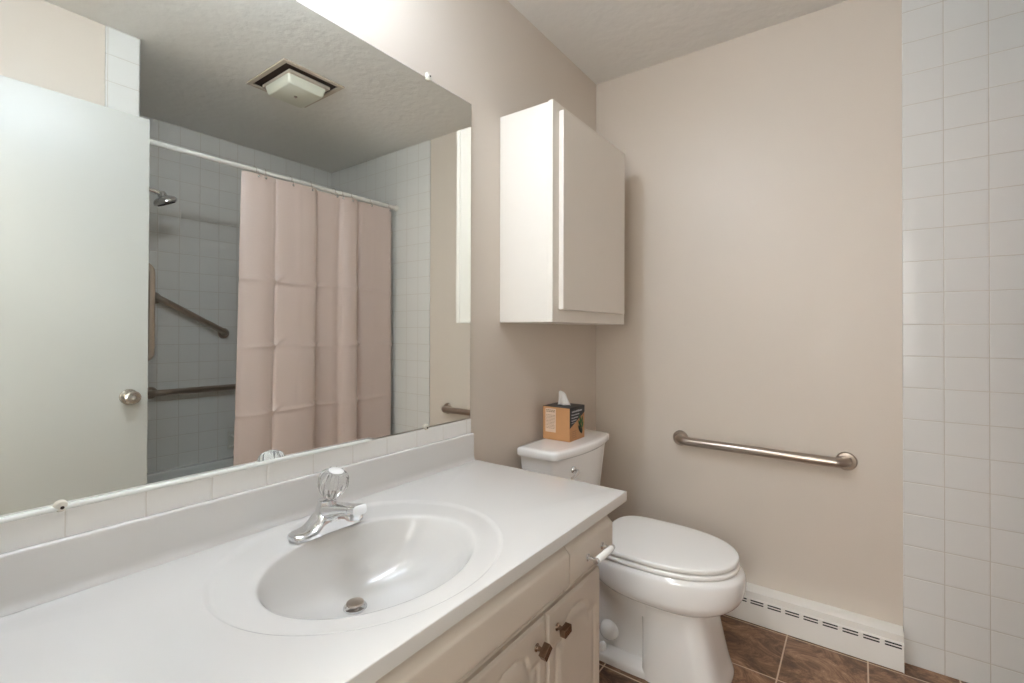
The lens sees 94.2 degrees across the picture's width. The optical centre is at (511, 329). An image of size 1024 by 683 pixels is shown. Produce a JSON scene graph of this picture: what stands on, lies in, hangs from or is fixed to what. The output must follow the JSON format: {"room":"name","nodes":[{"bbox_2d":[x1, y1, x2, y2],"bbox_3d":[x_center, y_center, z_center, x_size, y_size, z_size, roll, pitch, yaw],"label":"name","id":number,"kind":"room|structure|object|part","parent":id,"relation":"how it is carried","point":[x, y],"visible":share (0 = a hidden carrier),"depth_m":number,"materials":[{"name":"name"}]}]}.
{"room":"bathroom","nodes":[
{"label":"bathroom","id":0,"kind":"room"},
{"bbox_2d":[296,0,595,468],"bbox_3d":[-0.271,-0.007,1.526,0.100,2.470,2.416,0,0,36],"label":"wall","id":1,"kind":"structure","parent":0,"point":[487,54],"depth_m":1.72,"materials":[{"name":"paint"}]},
{"bbox_2d":[53,500,68,511],"bbox_3d":[-0.740,0.290,0.780,0.008,0.019,0.019,0,0,36],"label":"mirror clip","id":2,"kind":"object","parent":1,"relation":"attached to","point":[61,504],"visible":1,"depth_m":0.78,"materials":[{"name":"plastic"}]},
{"bbox_2d":[0,439,371,523],"bbox_3d":[-0.621,0.295,0.946,0.008,0.008,0.830,0,0,36],"label":"trim","id":3,"kind":"structure","parent":1,"relation":"attached to","point":[186,480],"depth_m":0.90,"materials":[{"name":"white"}]},
{"bbox_2d":[0,419,470,553],"bbox_3d":[-0.511,0.364,1.104,0.008,0.132,1.256,0,0,36],"label":"trim","id":4,"kind":"structure","parent":1,"relation":"attached to","point":[14,535],"depth_m":0.94,"materials":[{"name":"tile"}]},
{"bbox_2d":[0,0,470,517],"bbox_3d":[-0.502,-0.237,1.119,0.006,1.064,1.223,0,0,36],"label":"wall mirror","id":5,"kind":"object","parent":1,"relation":"attached to","point":[234,233],"visible":1,"depth_m":0.96,"materials":[{"name":"silver mirror"}]},
{"bbox_2d":[425,72,431,80],"bbox_3d":[-0.254,-0.771,1.452,0.014,0.024,0.019,0,0,36],"label":"mirror clip","id":6,"kind":"object","parent":5,"relation":"attached to","point":[427,74],"visible":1,"depth_m":1.45,"materials":[{"name":"plastic"}]},
{"bbox_2d":[0,433,474,616],"bbox_3d":[-0.499,0.390,1.094,0.022,0.090,1.248,0,0,36],"label":"backsplash","id":7,"kind":"structure","parent":1,"relation":"attached to","point":[34,575],"depth_m":0.91,"materials":[{"name":"stone"}]},
{"bbox_2d":[500,99,624,324],"bbox_3d":[0.235,-0.403,1.924,0.248,0.760,0.610,0,0,36],"label":"upper cabinet","id":8,"kind":"object","parent":1,"relation":"attached to","point":[562,183],"visible":1,"depth_m":1.71,"materials":[{"name":"paint"}]},
{"bbox_3d":[0.311,-0.403,1.869,0.018,0.760,0.610,0,0,36],"label":"frame","id":9,"kind":"part","parent":8,"relation":"part of","materials":[{"name":"paint"}]},
{"bbox_3d":[0.325,-0.411,1.855,0.020,0.690,0.529,0,0,36],"label":"door","id":10,"kind":"part","parent":8,"relation":"part of","materials":[{"name":"paint"}]},
{"bbox_2d":[507,0,847,84],"bbox_3d":[0.700,-1.274,0.828,2.495,0.060,2.416,0,0,36],"label":"ceiling","id":11,"kind":"structure","parent":0,"point":[607,40],"depth_m":1.93,"materials":[{"name":"paint"}]},
{"bbox_2d":[596,0,902,625],"bbox_3d":[1.419,-0.001,1.726,2.395,2.470,0.100,0,0,36],"label":"wall","id":12,"kind":"structure","parent":0,"point":[763,212],"depth_m":1.93,"materials":[{"name":"paint"}]},
{"bbox_2d":[673,430,857,469],"bbox_3d":[0.985,0.490,1.931,0.678,0.074,0.071,0,0,36],"label":"grab bar","id":13,"kind":"object","parent":12,"relation":"attached to","point":[843,460],"visible":1,"depth_m":1.87,"materials":[{"name":"metal"}]},
{"bbox_2d":[726,582,903,672],"bbox_3d":[0.957,1.111,1.941,0.992,0.123,0.080,0,0,36],"label":"baseboard heater","id":14,"kind":"object","parent":12,"relation":"attached to","point":[880,642],"visible":0.57,"depth_m":1.76,"materials":[{"name":"metal"}]},
{"bbox_2d":[902,0,1023,682],"bbox_3d":[1.829,-0.032,1.360,1.102,2.410,0.008,0,0,36],"label":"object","id":15,"kind":"structure","parent":12,"relation":"attached to","point":[963,60],"depth_m":1.59,"materials":[{"name":"white tile"}]},
{"bbox_2d":[599,614,966,682],"bbox_3d":[0.663,1.196,0.772,2.295,0.060,2.316,0,0,36],"label":"floor","id":16,"kind":"structure","parent":0,"point":[758,654],"depth_m":1.65,"materials":[{"name":"tile"}]},
{"bbox_2d":[375,515,615,682],"bbox_3d":[-0.299,0.812,0.896,0.590,0.702,1.172,0,0,36],"label":"vanity cabinet","id":17,"kind":"object","parent":16,"relation":"on","point":[543,627],"visible":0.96,"depth_m":0.96,"materials":[{"name":"paint"}]},
{"bbox_2d":[0,433,626,682],"bbox_3d":[-0.283,0.464,0.941,0.550,0.240,1.259,0,0,36],"label":"countertop","id":18,"kind":"structure","parent":17,"relation":"on","point":[216,590],"depth_m":0.85,"materials":[{"name":"stone"}]},
{"bbox_2d":[287,467,366,542],"bbox_3d":[-0.370,0.369,1.017,0.146,0.132,0.167,0,0,36],"label":"faucet","id":19,"kind":"object","parent":18,"relation":"on","point":[330,515],"visible":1,"depth_m":1.01,"materials":[{"name":"silver metal"}]},
{"bbox_3d":[-0.391,0.338,1.040,0.068,0.069,0.064,0,0,36],"label":"knob handle","id":20,"kind":"part","parent":19,"relation":"part of","materials":[{"name":"clear plastic"}]},
{"bbox_3d":[-0.357,0.390,1.007,0.112,0.060,0.045,0,0,36],"label":"spout","id":21,"kind":"part","parent":19,"relation":"part of","materials":[{"name":"silver metal"}]},
{"bbox_3d":[-0.080,0.523,0.792,0.043,0.113,0.638,0,0,36],"label":"false drawer","id":22,"kind":"part","parent":17,"relation":"part of","materials":[{"name":"paint"}]},
{"bbox_3d":[-0.008,0.828,0.912,0.018,0.443,0.254,0,0,36],"label":"door","id":23,"kind":"part","parent":17,"relation":"part of","materials":[{"name":"paint"}]},
{"bbox_3d":[0.062,0.654,0.969,0.030,0.030,0.032,0,0,36],"label":"knob","id":24,"kind":"part","parent":17,"relation":"part of","materials":[{"name":"brown metal"}]},
{"bbox_3d":[0.111,0.653,1.035,0.030,0.020,0.030,0,0,36],"label":"knob","id":25,"kind":"part","parent":17,"relation":"part of","materials":[{"name":"brown metal"}]},
{"bbox_3d":[0.145,0.830,1.121,0.018,0.443,0.256,0,0,36],"label":"door","id":26,"kind":"part","parent":17,"relation":"part of","materials":[{"name":"paint"}]},
{"bbox_3d":[0.175,0.526,1.141,0.043,0.113,0.221,0,0,36],"label":"drawer","id":27,"kind":"part","parent":17,"relation":"part of","materials":[{"name":"paint"}]},
{"bbox_3d":[0.210,0.530,1.126,0.032,0.017,0.096,0,0,36],"label":"pull handle","id":28,"kind":"part","parent":17,"relation":"part of","materials":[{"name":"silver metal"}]},
{"bbox_2d":[517,429,746,682],"bbox_3d":[0.452,0.806,1.751,0.747,0.728,0.464,0,0,36],"label":"toilet","id":29,"kind":"object","parent":16,"relation":"on","point":[665,588],"visible":0.84,"depth_m":1.58,"materials":[{"name":"ceramic"}]},
{"bbox_3d":[0.229,0.636,1.915,0.184,0.316,0.434,0,0,36],"label":"tank","id":30,"kind":"part","parent":29,"relation":"part of","materials":[{"name":"ceramic"}]},
{"bbox_3d":[0.233,0.460,1.913,0.203,0.035,0.464,0,0,36],"label":"tank lid","id":31,"kind":"part","parent":29,"relation":"part of","materials":[{"name":"ceramic"}]},
{"bbox_2d":[543,390,584,441],"bbox_3d":[0.212,0.345,1.940,0.125,0.192,0.124,0,0,36],"label":"tissue box","id":32,"kind":"object","parent":29,"relation":"on","point":[563,420],"visible":1,"depth_m":1.90,"materials":[{"name":"orange cardboard"}]},
{"bbox_3d":[0.155,0.364,1.905,0.048,0.094,0.001,0,0,36],"label":"print panel","id":33,"kind":"part","parent":32,"relation":"part of","materials":[{"name":"beige paper"}]},
{"bbox_2d":[543,402,582,408],"bbox_3d":[0.212,0.310,1.941,0.123,0.001,0.123,0,0,36],"label":"print","id":34,"kind":"object","parent":32,"relation":"on","point":[558,405],"depth_m":1.93},
{"bbox_2d":[570,405,584,427],"bbox_3d":[0.262,0.350,1.904,0.001,0.079,0.123,0,0,36],"label":"print","id":35,"kind":"object","parent":32,"relation":"attached to","point":[576,412],"depth_m":1.90},
{"bbox_2d":[578,415,582,426],"bbox_3d":[0.279,0.373,1.926,0.001,0.058,0.045,0,0,36],"label":"print","id":36,"kind":"object","parent":32,"relation":"attached to","point":[580,417],"depth_m":1.92,"materials":[{"name":"green cardboard"}]},
{"bbox_3d":[0.229,0.528,1.748,0.033,0.037,0.065,0,0,36],"label":"flush lever","id":37,"kind":"part","parent":29,"relation":"part of","materials":[{"name":"silver metal"}]},
{"bbox_3d":[0.547,0.777,1.674,0.465,0.016,0.360,0,0,36],"label":"seat","id":38,"kind":"part","parent":29,"relation":"part of","materials":[{"name":"plastic"}]},
{"bbox_3d":[0.545,0.755,1.675,0.463,0.021,0.362,0,0,36],"label":"lid","id":39,"kind":"part","parent":29,"relation":"part of","materials":[{"name":"plastic"}]}
]}

